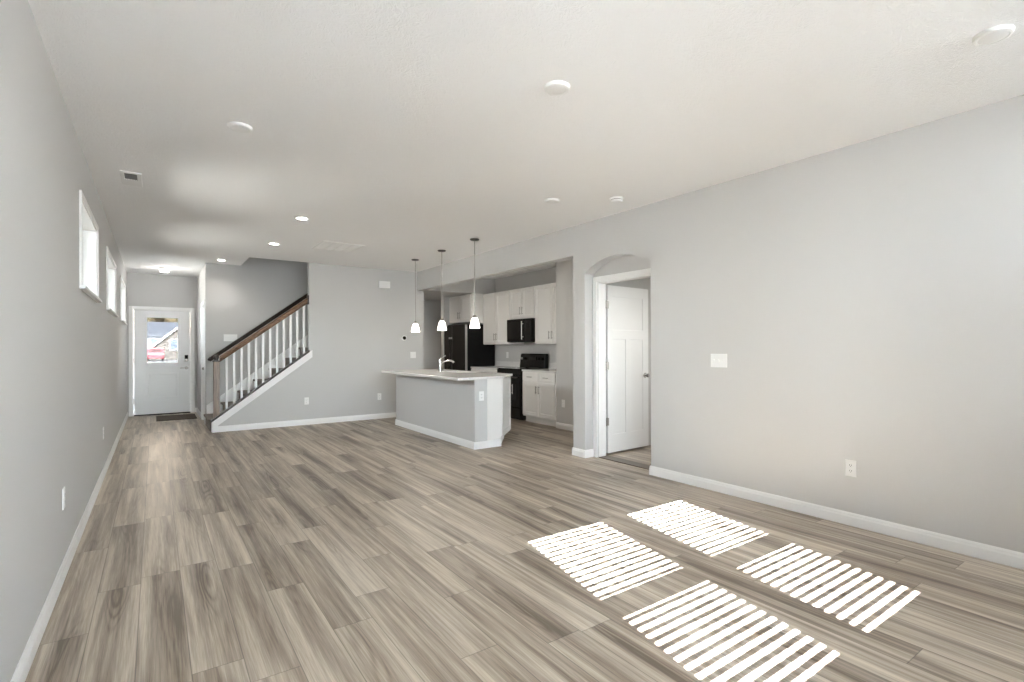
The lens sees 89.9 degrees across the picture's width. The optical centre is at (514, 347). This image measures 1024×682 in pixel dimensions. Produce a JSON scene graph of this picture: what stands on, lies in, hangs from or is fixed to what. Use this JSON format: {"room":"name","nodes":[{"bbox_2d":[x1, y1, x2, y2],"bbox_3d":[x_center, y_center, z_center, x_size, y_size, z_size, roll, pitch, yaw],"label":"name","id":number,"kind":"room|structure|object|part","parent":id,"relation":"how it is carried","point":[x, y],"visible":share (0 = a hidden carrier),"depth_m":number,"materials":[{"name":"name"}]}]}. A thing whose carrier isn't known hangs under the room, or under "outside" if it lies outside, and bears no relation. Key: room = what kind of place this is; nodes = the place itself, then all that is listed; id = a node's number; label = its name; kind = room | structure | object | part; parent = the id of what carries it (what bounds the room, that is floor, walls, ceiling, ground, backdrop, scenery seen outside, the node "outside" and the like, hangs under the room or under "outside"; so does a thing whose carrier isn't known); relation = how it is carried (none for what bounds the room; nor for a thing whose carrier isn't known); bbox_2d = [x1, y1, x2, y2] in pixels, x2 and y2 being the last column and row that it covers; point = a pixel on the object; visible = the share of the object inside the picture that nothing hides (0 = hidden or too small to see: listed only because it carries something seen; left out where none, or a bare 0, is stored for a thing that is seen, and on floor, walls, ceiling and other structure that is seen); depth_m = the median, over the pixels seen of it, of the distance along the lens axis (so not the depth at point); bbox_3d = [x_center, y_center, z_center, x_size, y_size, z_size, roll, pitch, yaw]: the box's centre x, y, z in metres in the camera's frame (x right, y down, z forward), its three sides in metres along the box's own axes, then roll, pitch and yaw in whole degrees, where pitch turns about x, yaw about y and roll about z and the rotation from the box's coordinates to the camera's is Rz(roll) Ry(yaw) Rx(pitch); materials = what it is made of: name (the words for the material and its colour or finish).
{"room":"empty living room","nodes":[
{"label":"empty living room","id":0,"kind":"room"},
{"bbox_2d":[0,0,126,681],"bbox_3d":[-3.546,-0.072,4.168,0.160,2.740,13.858,0,0,-35],"label":"wall","id":1,"kind":"structure","parent":0,"point":[63,355],"depth_m":2.36,"materials":[{"name":"beige paint"}]},
{"bbox_2d":[62,486,64,509],"bbox_3d":[-2.562,0.855,2.916,0.008,0.120,0.072,0,0,-35],"label":"wall outlet","id":2,"kind":"object","parent":1,"relation":"attached to","point":[63,489],"visible":1,"depth_m":2.89,"materials":[{"name":"white plastic"}]},
{"bbox_2d":[10,412,127,681],"bbox_3d":[-3.477,1.252,4.227,0.014,0.092,13.518,0,0,-35],"label":"baseboard","id":3,"kind":"structure","parent":1,"relation":"attached to","point":[23,667],"depth_m":2.62,"materials":[{"name":"white paint"}]},
{"bbox_2d":[79,190,101,302],"bbox_3d":[-3.474,-0.757,4.093,0.195,0.689,1.380,0,0,-35],"label":"window","id":4,"kind":"structure","parent":1,"relation":"in","point":[88,228],"depth_m":4.60,"materials":[{"name":"white glass"}]},
{"bbox_3d":[-3.473,-0.436,4.093,0.195,0.046,1.380,0,0,-35],"label":"sill","id":5,"kind":"part","parent":4,"relation":"part of","materials":[{"name":"white paint"}]},
{"bbox_2d":[106,246,118,316],"bbox_3d":[-4.922,-0.753,6.156,0.195,0.689,1.600,0,0,-35],"label":"window","id":6,"kind":"structure","parent":1,"relation":"in","point":[111,268],"depth_m":6.77,"materials":[{"name":"white paint"}]},
{"bbox_3d":[-4.921,-0.432,6.156,0.195,0.046,1.600,0,0,-35],"label":"sill","id":7,"kind":"part","parent":6,"relation":"part of","materials":[{"name":"white paint"}]},
{"bbox_2d":[120,275,126,324],"bbox_3d":[-6.464,-0.748,8.354,0.195,0.689,1.590,0,0,-35],"label":"window","id":8,"kind":"structure","parent":1,"relation":"in","point":[122,284],"depth_m":8.98,"materials":[{"name":"white glass"}]},
{"bbox_2d":[127,273,196,416],"bbox_3d":[-6.584,-0.062,10.404,2.029,2.740,0.160,0,0,-35],"label":"wall","id":9,"kind":"structure","parent":0,"point":[148,290],"depth_m":10.06,"materials":[{"name":"beige paint"}]},
{"bbox_2d":[133,310,189,415],"bbox_3d":[-6.944,0.294,10.114,0.921,2.030,0.200,0,0,-35],"label":"door","id":10,"kind":"structure","parent":9,"relation":"in","point":[161,360],"depth_m":10.09,"materials":[{"name":"white paint"}]},
{"bbox_3d":[-6.916,-0.144,10.082,0.550,0.935,0.010,0,0,-35],"label":"glass frame","id":11,"kind":"part","parent":10,"relation":"part of","materials":[{"name":"clear glass"}]},
{"bbox_3d":[-6.932,-0.144,10.105,0.510,0.895,0.006,0,0,-35],"label":"pane","id":12,"kind":"part","parent":10,"relation":"part of","materials":[{"name":"clear glass"}]},
{"bbox_2d":[129,306,194,416],"bbox_3d":[-6.954,0.255,10.133,1.064,2.107,0.178,0,0,-35],"label":"trim","id":13,"kind":"structure","parent":9,"relation":"attached to","point":[131,308],"depth_m":10.01,"materials":[{"name":"white paint"}]},
{"bbox_2d":[197,264,204,411],"bbox_3d":[-5.819,-0.065,9.621,0.115,2.740,2.001,0,0,-35],"label":"wall","id":14,"kind":"structure","parent":0,"point":[201,277],"depth_m":9.86,"materials":[{"name":"beige paint"}]},
{"bbox_2d":[195,408,200,417],"bbox_3d":[-6.082,1.260,9.866,0.040,0.092,1.292,0,0,-35],"label":"baseboard","id":15,"kind":"structure","parent":14,"relation":"attached to","point":[196,409],"depth_m":9.99,"materials":[{"name":"white paint"}]},
{"bbox_2d":[201,300,204,423],"bbox_3d":[-5.443,0.248,9.071,0.133,2.112,0.739,0,0,-35],"label":"trim","id":16,"kind":"structure","parent":14,"relation":"attached to","point":[203,302],"depth_m":9.28,"materials":[{"name":"white paint"}]},
{"bbox_2d":[205,257,307,423],"bbox_3d":[-3.861,-1.401,9.705,3.425,5.400,0.115,0,0,-35],"label":"wall","id":17,"kind":"structure","parent":0,"point":[238,299],"depth_m":9.04,"materials":[{"name":"beige paint"}]},
{"bbox_2d":[224,334,236,340],"bbox_3d":[-4.919,-0.178,8.879,0.183,0.105,0.018,0,0,-35],"label":"light switch","id":18,"kind":"object","parent":17,"relation":"attached to","point":[227,337],"visible":1,"depth_m":8.87,"materials":[{"name":"white plastic"}]},
{"bbox_2d":[218,263,423,425],"bbox_3d":[-3.223,-0.073,8.933,3.515,2.740,0.115,0,0,-35],"label":"wall","id":19,"kind":"structure","parent":0,"point":[356,327],"depth_m":9.08,"materials":[{"name":"beige paint"}]},
{"bbox_2d":[210,295,309,422],"bbox_3d":[-4.096,0.128,8.319,1.440,2.034,0.158,0,0,-35],"label":"stair railing","id":20,"kind":"object","parent":19,"relation":"on","point":[216,363],"visible":1,"depth_m":8.24,"materials":[{"name":"brown wood"}]},
{"bbox_3d":[-4.620,0.653,7.945,0.084,0.874,0.084,0,0,-35],"label":"newel post","id":21,"kind":"part","parent":20,"relation":"part of","materials":[{"name":"brown wood"}]},
{"bbox_2d":[207,293,307,361],"bbox_3d":[-3.820,-1.037,9.601,3.320,2.534,0.101,0,0,-35],"label":"handrail","id":22,"kind":"object","parent":20,"relation":"attached to","point":[302,298],"visible":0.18,"depth_m":9.05,"materials":[{"name":"brown wood"}]},
{"bbox_3d":[-4.056,-0.311,8.342,1.304,1.074,0.066,0,0,-35],"label":"handrail","id":23,"kind":"part","parent":20,"relation":"part of","materials":[{"name":"brown wood"}]},
{"bbox_2d":[211,351,311,432],"bbox_3d":[-4.069,0.671,8.331,1.475,1.258,0.127,0,0,-35],"label":"trim","id":24,"kind":"structure","parent":19,"relation":"attached to","point":[236,408],"depth_m":8.23,"materials":[{"name":"white paint"}]},
{"bbox_2d":[214,412,395,432],"bbox_3d":[-3.182,1.251,8.880,3.515,0.092,0.014,0,0,-35],"label":"baseboard","id":25,"kind":"structure","parent":19,"relation":"attached to","point":[393,414],"depth_m":8.60,"materials":[{"name":"white paint"}]},
{"bbox_2d":[304,397,308,404],"bbox_3d":[-3.510,0.898,8.654,0.072,0.120,0.008,0,0,-35],"label":"wall outlet","id":26,"kind":"object","parent":19,"relation":"attached to","point":[306,400],"visible":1,"depth_m":8.65,"materials":[{"name":"white plastic"}]},
{"bbox_2d":[379,281,389,288],"bbox_3d":[-2.392,-1.157,9.423,0.210,0.130,0.041,0,0,-35],"label":"door chime","id":27,"kind":"object","parent":19,"relation":"attached to","point":[382,284],"visible":1,"depth_m":9.40,"materials":[{"name":"white plastic"}]},
{"bbox_2d":[410,352,415,357],"bbox_3d":[-1.930,0.137,9.759,0.116,0.120,0.018,0,0,-35],"label":"light switch","id":28,"kind":"object","parent":19,"relation":"attached to","point":[412,354],"visible":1,"depth_m":9.76,"materials":[{"name":"white plastic"}]},
{"bbox_2d":[424,300,440,368],"bbox_3d":[-2.191,-0.075,11.950,1.880,2.739,0.119,0,0,-35],"label":"wall","id":29,"kind":"structure","parent":0,"point":[432,308],"depth_m":12.06,"materials":[{"name":"beige paint"}]},
{"bbox_2d":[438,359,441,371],"bbox_3d":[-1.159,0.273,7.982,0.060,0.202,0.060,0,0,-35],"label":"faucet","id":30,"kind":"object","parent":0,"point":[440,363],"depth_m":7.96,"materials":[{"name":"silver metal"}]},
{"bbox_2d":[441,296,458,368],"bbox_3d":[-1.277,0.087,11.430,0.739,2.409,0.120,0,0,-35],"label":"wall","id":31,"kind":"structure","parent":0,"point":[444,300],"depth_m":11.21,"materials":[{"name":"beige paint"}]},
{"bbox_2d":[424,278,494,300],"bbox_3d":[-1.622,-1.282,11.133,1.638,0.329,1.874,0,0,-35],"label":"soffit","id":32,"kind":"structure","parent":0,"point":[484,285],"depth_m":10.58,"materials":[{"name":"beige paint"}]},
{"bbox_2d":[25,412,1023,681],"bbox_3d":[-0.051,1.348,6.618,8.688,0.120,13.858,0,0,-35],"label":"floor","id":33,"kind":"structure","parent":0,"point":[371,550],"depth_m":2.85,"materials":[{"name":"brown wood"}]},
{"bbox_2d":[156,414,196,420],"bbox_3d":[-6.331,1.301,9.604,0.620,0.012,0.800,0,0,-35],"label":"doormat","id":34,"kind":"object","parent":33,"relation":"on","point":[182,416],"visible":1,"depth_m":9.52,"materials":[{"name":"fabric"}]},
{"bbox_2d":[204,335,307,430],"bbox_3d":[-3.595,-0.134,9.293,3.450,2.862,0.857,0,0,-35],"label":"staircase","id":35,"kind":"structure","parent":33,"relation":"on","point":[209,408],"depth_m":9.05,"materials":[{"name":"white wood"}]},
{"bbox_2d":[395,374,512,449],"bbox_3d":[-0.889,0.848,7.815,0.911,0.884,2.609,0,0,-35],"label":"kitchen island","id":36,"kind":"object","parent":33,"relation":"on","point":[452,411],"visible":0.79,"depth_m":6.98,"materials":[{"name":"beige paint"}]},
{"bbox_2d":[381,369,512,379],"bbox_3d":[-0.994,0.390,7.741,1.127,0.031,2.633,0,0,-35],"label":"island countertop","id":37,"kind":"structure","parent":36,"relation":"on","point":[431,373],"depth_m":7.26,"materials":[{"name":"white stone"}]},
{"bbox_2d":[438,355,454,371],"bbox_3d":[-1.062,0.242,7.985,0.254,0.262,0.060,0,0,-2],"label":"kitchen faucet","id":38,"kind":"object","parent":37,"relation":"on","point":[452,361],"visible":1,"depth_m":7.97,"materials":[{"name":"silver metal"}]},
{"bbox_3d":[-1.091,1.245,7.673,0.414,0.092,2.609,0,0,-35],"label":"molding","id":39,"kind":"part","parent":36,"relation":"part of","materials":[{"name":"white paint"}]},
{"bbox_2d":[479,391,483,400],"bbox_3d":[-0.423,0.617,6.553,0.072,0.120,0.008,0,0,-35],"label":"wall outlet","id":40,"kind":"object","parent":36,"relation":"attached to","point":[481,393],"visible":1,"depth_m":6.55,"materials":[{"name":"white plastic"}]},
{"bbox_3d":[-0.266,0.797,6.671,0.216,0.783,0.008,0,0,-35],"label":"panel","id":41,"kind":"part","parent":36,"relation":"part of","materials":[{"name":"white paint"}]},
{"bbox_3d":[-0.114,0.788,7.042,0.020,0.750,0.579,0,0,10],"label":"cabinet door","id":42,"kind":"part","parent":36,"relation":"part of","materials":[{"name":"white paint"}]},
{"bbox_2d":[444,324,494,370],"bbox_3d":[-0.997,0.403,10.964,0.780,1.775,0.914,0,0,-35],"label":"refrigerator","id":43,"kind":"object","parent":33,"relation":"on","point":[463,344],"visible":0.58,"depth_m":10.62,"materials":[{"name":"black metal"}]},
{"bbox_3d":[-1.402,0.380,11.022,0.063,1.723,0.351,0,0,-35],"label":"door","id":44,"kind":"part","parent":43,"relation":"part of","materials":[{"name":"black metal"}]},
{"bbox_3d":[-1.139,0.380,10.646,0.063,1.723,0.554,0,0,-35],"label":"door","id":45,"kind":"part","parent":43,"relation":"part of","materials":[{"name":"black metal"}]},
{"bbox_2d":[471,368,496,372],"bbox_3d":[-0.360,0.851,10.192,0.661,0.876,1.007,0,0,-35],"label":"base cabinet","id":46,"kind":"object","parent":33,"relation":"on","point":[472,369],"visible":0.06,"depth_m":10.01,"materials":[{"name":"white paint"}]},
{"bbox_2d":[471,361,519,369],"bbox_3d":[-0.348,0.344,10.199,0.632,0.135,1.014,0,0,-35],"label":"countertop","id":47,"kind":"structure","parent":46,"relation":"on","point":[499,364],"depth_m":10.36,"materials":[{"name":"white stone"}]},
{"bbox_2d":[497,353,547,419],"bbox_3d":[0.116,0.688,9.438,0.692,1.158,0.760,0,0,-35],"label":"range","id":48,"kind":"object","parent":33,"relation":"on","point":[527,360],"visible":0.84,"depth_m":9.15,"materials":[{"name":"black metal"}]},
{"bbox_3d":[-0.101,0.434,9.286,0.029,0.088,0.752,0,0,-35],"label":"control rail","id":49,"kind":"part","parent":48,"relation":"part of","materials":[{"name":"black metal"}]},
{"bbox_3d":[-0.103,1.153,9.283,0.039,0.180,0.744,0,0,-35],"label":"storage drawer","id":50,"kind":"part","parent":48,"relation":"part of","materials":[{"name":"black metal"}]},
{"bbox_3d":[-0.106,0.770,9.281,0.044,0.565,0.744,0,0,-35],"label":"oven door","id":51,"kind":"part","parent":48,"relation":"part of","materials":[{"name":"black metal"}]},
{"bbox_2d":[497,367,545,369],"bbox_3d":[0.120,0.378,9.441,0.561,0.017,0.760,0,0,-35],"label":"cooktop","id":52,"kind":"object","parent":48,"relation":"in","point":[502,368],"depth_m":9.33,"materials":[{"name":"black glass"}]},
{"bbox_3d":[0.353,0.245,9.605,0.099,0.273,0.756,0,0,-35],"label":"panel","id":53,"kind":"part","parent":48,"relation":"part of","materials":[{"name":"black metal"}]},
{"bbox_2d":[523,371,556,426],"bbox_3d":[0.636,0.848,8.773,0.661,0.876,0.909,0,0,-35],"label":"base cabinet","id":54,"kind":"object","parent":33,"relation":"on","point":[539,388],"visible":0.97,"depth_m":8.57,"materials":[{"name":"white paint"}]},
{"bbox_3d":[0.272,0.498,8.791,0.020,0.147,0.438,0,0,-35],"label":"drawer","id":55,"kind":"part","parent":54,"relation":"part of","materials":[{"name":"white paint"}]},
{"bbox_3d":[0.274,0.873,8.791,0.020,0.572,0.438,0,0,-35],"label":"cabinet door","id":56,"kind":"part","parent":54,"relation":"part of","materials":[{"name":"white paint"}]},
{"bbox_2d":[522,363,555,372],"bbox_3d":[0.646,0.341,8.782,0.632,0.135,0.914,0,0,-35],"label":"countertop","id":57,"kind":"structure","parent":54,"relation":"on","point":[552,366],"depth_m":8.91,"materials":[{"name":"white stone"}]},
{"bbox_3d":[0.529,0.497,8.425,0.020,0.147,0.438,0,0,-35],"label":"drawer","id":58,"kind":"part","parent":54,"relation":"part of","materials":[{"name":"white paint"}]},
{"bbox_3d":[0.530,0.872,8.425,0.020,0.572,0.438,0,0,-35],"label":"cabinet door","id":59,"kind":"part","parent":54,"relation":"part of","materials":[{"name":"white paint"}]},
{"bbox_2d":[495,267,555,368],"bbox_3d":[0.352,-0.084,9.857,0.120,2.740,6.467,0,0,-35],"label":"wall","id":60,"kind":"structure","parent":0,"point":[544,276],"depth_m":9.97,"materials":[{"name":"beige paint"}]},
{"bbox_2d":[449,293,483,323],"bbox_3d":[-0.925,-0.812,11.007,0.643,0.605,0.960,0,0,-35],"label":"upper cabinet","id":61,"kind":"object","parent":60,"relation":"attached to","point":[461,308],"visible":0.77,"depth_m":10.68,"materials":[{"name":"white paint"}]},
{"bbox_3d":[-1.292,-0.811,11.046,0.020,0.545,0.450,0,0,-35],"label":"cabinet door","id":62,"kind":"part","parent":61,"relation":"part of","materials":[{"name":"white paint"}]},
{"bbox_3d":[-1.027,-0.812,10.669,0.020,0.545,0.450,0,0,-35],"label":"cabinet door","id":63,"kind":"part","parent":61,"relation":"part of","materials":[{"name":"white paint"}]},
{"bbox_3d":[-0.641,-0.813,10.633,0.605,0.605,0.022,0,0,-35],"label":"panel","id":64,"kind":"part","parent":61,"relation":"part of","materials":[{"name":"white paint"}]},
{"bbox_2d":[483,290,523,344],"bbox_3d":[-0.251,-0.587,10.286,0.368,1.040,0.984,0,0,-35],"label":"upper cabinet","id":65,"kind":"object","parent":60,"relation":"attached to","point":[496,306],"visible":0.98,"depth_m":10.18,"materials":[{"name":"white paint"}]},
{"bbox_3d":[-0.505,-0.580,10.404,0.020,1.012,0.475,0,0,-35],"label":"door","id":66,"kind":"part","parent":65,"relation":"part of","materials":[{"name":"white paint"}]},
{"bbox_3d":[-0.226,-0.581,10.007,0.020,1.012,0.475,0,0,-35],"label":"door","id":67,"kind":"part","parent":65,"relation":"part of","materials":[{"name":"white paint"}]},
{"bbox_2d":[496,361,519,366],"bbox_3d":[-0.098,0.327,10.375,0.020,0.103,1.014,0,0,-35],"label":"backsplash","id":68,"kind":"structure","parent":60,"relation":"attached to","point":[498,363],"depth_m":10.39,"materials":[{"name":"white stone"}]},
{"bbox_2d":[510,286,534,319],"bbox_3d":[0.255,-0.822,9.564,0.368,0.573,0.769,0,0,-35],"label":"upper cabinet","id":69,"kind":"object","parent":60,"relation":"attached to","point":[522,300],"visible":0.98,"depth_m":9.46,"materials":[{"name":"white paint"}]},
{"bbox_3d":[0.032,-0.815,9.638,0.020,0.545,0.368,0,0,-35],"label":"door","id":70,"kind":"part","parent":69,"relation":"part of","materials":[{"name":"white paint"}]},
{"bbox_2d":[507,318,534,341],"bbox_3d":[0.220,-0.317,9.538,0.458,0.428,0.758,0,0,-35],"label":"microwave oven","id":71,"kind":"object","parent":69,"relation":"attached to","point":[518,330],"visible":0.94,"depth_m":9.33,"materials":[{"name":"black metal"}]},
{"bbox_3d":[0.243,-0.320,9.211,0.028,0.417,0.192,0,0,-35],"label":"control panel","id":72,"kind":"part","parent":71,"relation":"part of","materials":[{"name":"black plastic"}]},
{"bbox_3d":[0.249,-0.816,9.329,0.020,0.545,0.368,0,0,-35],"label":"door","id":73,"kind":"part","parent":69,"relation":"part of","materials":[{"name":"white paint"}]},
{"bbox_2d":[535,282,555,343],"bbox_3d":[0.746,-0.590,8.865,0.368,1.040,0.929,0,0,-35],"label":"upper cabinet","id":74,"kind":"object","parent":60,"relation":"attached to","point":[545,294],"visible":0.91,"depth_m":8.92,"materials":[{"name":"white paint"}]},
{"bbox_3d":[0.763,-0.584,8.598,0.020,1.012,0.448,0,0,-35],"label":"door","id":75,"kind":"part","parent":74,"relation":"part of","materials":[{"name":"white paint"}]},
{"bbox_2d":[28,0,1023,278],"bbox_3d":[-0.060,-1.582,6.618,8.688,0.260,13.858,0,0,-35],"label":"ceiling","id":76,"kind":"structure","parent":0,"point":[404,131],"depth_m":3.05,"materials":[{"name":"white paint"}]},
{"bbox_2d":[120,170,141,186],"bbox_3d":[-3.264,-1.438,4.371,0.144,0.008,0.410,0,0,-35],"label":"ceiling vent","id":77,"kind":"object","parent":76,"relation":"in","point":[127,178],"visible":1,"depth_m":4.35,"materials":[{"name":"white plastic"}]},
{"bbox_2d":[159,267,169,272],"bbox_3d":[-6.291,-1.397,9.216,0.150,0.072,0.150,0,0,-35],"label":"flush light","id":78,"kind":"object","parent":76,"relation":"attached to","point":[162,269],"visible":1,"depth_m":9.16,"materials":[{"name":"white glass"}]},
{"bbox_2d":[160,269,168,272],"bbox_3d":[-6.291,-1.387,9.216,0.136,0.050,0.136,0,0,-35],"label":"diffuser","id":79,"kind":"object","parent":78,"relation":"attached to","point":[161,270],"depth_m":9.17,"materials":[{"name":"white plastic"}]},
{"bbox_2d":[227,122,251,132],"bbox_3d":[-1.796,-1.438,3.354,0.146,0.019,0.146,0,0,-35],"label":"recessed light","id":80,"kind":"object","parent":76,"relation":"in","point":[239,127],"visible":1,"depth_m":3.33,"materials":[{"name":"white plastic"}]},
{"bbox_2d":[231,126,248,132],"bbox_3d":[-1.796,-1.429,3.354,0.108,0.001,0.108,0,0,-35],"label":"diffuser","id":81,"kind":"object","parent":80,"relation":"attached to","point":[240,129],"depth_m":3.36,"materials":[{"name":"white plastic"}]},
{"bbox_2d":[294,216,309,219],"bbox_3d":[-2.368,-1.441,5.713,0.164,0.007,0.164,0,0,-35],"label":"recessed light","id":82,"kind":"object","parent":76,"relation":"in","point":[296,217],"visible":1,"depth_m":5.71,"materials":[{"name":"white plastic"}]},
{"bbox_2d":[312,241,364,252],"bbox_3d":[-2.521,-1.440,7.329,0.570,0.010,0.610,0,0,-35],"label":"attic hatch","id":83,"kind":"object","parent":76,"relation":"in","point":[324,245],"visible":1,"depth_m":7.28,"materials":[{"name":"white paint"}]},
{"bbox_2d":[411,259,419,331],"bbox_3d":[-1.627,-0.854,8.409,0.140,1.188,0.140,0,0,-35],"label":"pendant light","id":84,"kind":"object","parent":76,"relation":"hanging from","point":[415,328],"visible":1,"depth_m":8.39,"materials":[{"name":"white glass"}]},
{"bbox_3d":[-1.627,-0.920,8.409,0.010,1.015,0.011,0,0,-35],"label":"stem","id":85,"kind":"part","parent":84,"relation":"part of","materials":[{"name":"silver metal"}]},
{"bbox_3d":[-1.625,-0.331,8.409,0.140,0.142,0.140,0,0,-35],"label":"lamp shade","id":86,"kind":"part","parent":84,"relation":"part of","materials":[{"name":"white glass"}]},
{"bbox_2d":[437,250,446,329],"bbox_3d":[-1.082,-0.855,7.632,0.140,1.188,0.140,0,0,-35],"label":"pendant light","id":87,"kind":"object","parent":76,"relation":"hanging from","point":[441,326],"visible":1,"depth_m":7.60,"materials":[{"name":"white glass"}]},
{"bbox_3d":[-1.080,-0.332,7.632,0.140,0.142,0.140,0,0,-35],"label":"lamp shade","id":88,"kind":"part","parent":87,"relation":"part of","materials":[{"name":"white glass"}]},
{"bbox_2d":[470,238,479,327],"bbox_3d":[-0.533,-0.857,6.850,0.140,1.188,0.140,0,0,-35],"label":"pendant light","id":89,"kind":"object","parent":76,"relation":"hanging from","point":[474,323],"visible":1,"depth_m":6.83,"materials":[{"name":"white glass"}]},
{"bbox_3d":[-0.533,-0.923,6.850,0.010,1.015,0.011,0,0,-35],"label":"stem","id":90,"kind":"part","parent":89,"relation":"part of","materials":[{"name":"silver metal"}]},
{"bbox_3d":[-0.531,-0.334,6.850,0.140,0.142,0.140,0,0,-35],"label":"lamp shade","id":91,"kind":"part","parent":89,"relation":"part of","materials":[{"name":"white glass"}]},
{"bbox_2d":[545,198,558,203],"bbox_3d":[0.368,-1.444,5.045,0.146,0.019,0.146,0,0,-35],"label":"recessed light","id":92,"kind":"object","parent":76,"relation":"in","point":[548,200],"visible":1,"depth_m":5.01,"materials":[{"name":"white plastic"}]},
{"bbox_2d":[544,80,569,95],"bbox_3d":[0.236,-1.444,2.859,0.146,0.019,0.146,0,0,-35],"label":"recessed light","id":93,"kind":"object","parent":76,"relation":"in","point":[556,87],"visible":1,"depth_m":2.84,"materials":[{"name":"white plastic"}]},
{"bbox_2d":[547,85,566,94],"bbox_3d":[0.236,-1.435,2.859,0.108,0.001,0.108,0,0,-35],"label":"diffuser","id":94,"kind":"object","parent":93,"relation":"attached to","point":[551,89],"depth_m":2.85,"materials":[{"name":"white plastic"}]},
{"bbox_2d":[609,196,622,203],"bbox_3d":[0.992,-1.433,5.001,0.136,0.044,0.136,0,0,-35],"label":"smoke detector","id":95,"kind":"object","parent":76,"relation":"attached to","point":[614,200],"visible":1,"depth_m":4.96,"materials":[{"name":"white plastic"}]},
{"bbox_2d":[972,24,1014,45],"bbox_3d":[2.225,-1.450,2.385,0.146,0.019,0.146,0,0,-35],"label":"recessed light","id":96,"kind":"object","parent":76,"relation":"in","point":[992,35],"visible":1,"depth_m":2.37,"materials":[{"name":"white plastic"}]},
{"bbox_2d":[978,31,1008,44],"bbox_3d":[2.225,-1.441,2.385,0.108,0.001,0.108,0,0,-35],"label":"diffuser","id":97,"kind":"object","parent":96,"relation":"attached to","point":[984,37],"depth_m":2.38,"materials":[{"name":"white plastic"}]},
{"bbox_2d":[556,259,572,424],"bbox_3d":[1.414,-0.087,7.707,0.609,2.740,1.727,0,0,-35],"label":"wall","id":98,"kind":"structure","parent":0,"point":[564,269],"depth_m":8.07,"materials":[{"name":"beige paint"}]},
{"bbox_2d":[549,363,555,368],"bbox_3d":[0.896,0.324,8.958,0.020,0.103,0.914,0,0,-35],"label":"backsplash","id":99,"kind":"structure","parent":98,"relation":"attached to","point":[551,365],"depth_m":9.24,"materials":[{"name":"white stone"}]},
{"bbox_2d":[556,422,572,430],"bbox_3d":[1.158,1.238,7.536,0.014,0.092,1.708,0,0,-35],"label":"baseboard","id":100,"kind":"structure","parent":98,"relation":"attached to","point":[569,427],"depth_m":8.06,"materials":[{"name":"white paint"}]},
{"bbox_2d":[606,277,650,445],"bbox_3d":[1.577,-0.087,6.685,1.759,2.740,0.131,0,0,-35],"label":"wall","id":101,"kind":"structure","parent":0,"point":[645,283],"depth_m":6.73,"materials":[{"name":"beige paint"}]},
{"bbox_2d":[606,285,649,452],"bbox_3d":[1.397,0.255,6.367,0.827,2.013,0.100,0,0,-35],"label":"door","id":102,"kind":"structure","parent":101,"relation":"in","point":[627,416],"depth_m":6.34,"materials":[{"name":"white paint"}]},
{"bbox_2d":[417,95,1023,552],"bbox_3d":[1.231,-0.086,5.522,0.142,2.740,10.586,0,0,-35],"label":"wall","id":103,"kind":"structure","parent":0,"point":[864,301],"depth_m":3.73,"materials":[{"name":"beige paint"}]},
{"bbox_2d":[572,447,593,457],"bbox_3d":[0.817,1.239,6.104,0.156,0.092,0.232,0,0,-35],"label":"baseboard","id":104,"kind":"structure","parent":103,"relation":"attached to","point":[578,452],"depth_m":6.03,"materials":[{"name":"white paint"}]},
{"bbox_2d":[594,255,649,276],"bbox_3d":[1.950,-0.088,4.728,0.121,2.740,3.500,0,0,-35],"label":"archway","id":105,"kind":"object","parent":103,"relation":"in","point":[629,263],"depth_m":5.68,"materials":[{"name":"beige paint"}]},
{"bbox_2d":[593,268,650,456],"bbox_3d":[1.257,0.227,5.700,0.139,2.114,0.960,0,0,-35],"label":"door frame","id":106,"kind":"structure","parent":103,"relation":"attached to","point":[599,283],"depth_m":6.02,"materials":[{"name":"white paint"}]},
{"bbox_2d":[599,455,649,469],"bbox_3d":[1.279,1.280,5.712,0.155,0.008,0.810,0,0,-35],"label":"threshold","id":107,"kind":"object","parent":103,"relation":"attached to","point":[624,461],"depth_m":5.72,"materials":[{"name":"wood"}]},
{"bbox_2d":[711,354,726,367],"bbox_3d":[1.811,0.114,4.556,0.018,0.120,0.162,0,0,-35],"label":"light switch","id":108,"kind":"object","parent":103,"relation":"attached to","point":[717,360],"visible":1,"depth_m":4.55,"materials":[{"name":"white plastic"}]},
{"bbox_2d":[649,465,1023,569],"bbox_3d":[2.796,1.233,3.285,0.156,0.092,4.771,0,0,-35],"label":"baseboard","id":109,"kind":"structure","parent":103,"relation":"attached to","point":[995,554],"depth_m":3.63,"materials":[{"name":"white paint"}]},
{"bbox_2d":[845,459,855,476],"bbox_3d":[2.422,0.867,3.696,0.008,0.120,0.072,0,0,-35],"label":"wall outlet","id":110,"kind":"object","parent":103,"relation":"attached to","point":[850,465],"visible":1,"depth_m":3.69,"materials":[{"name":"white plastic"}]}
]}

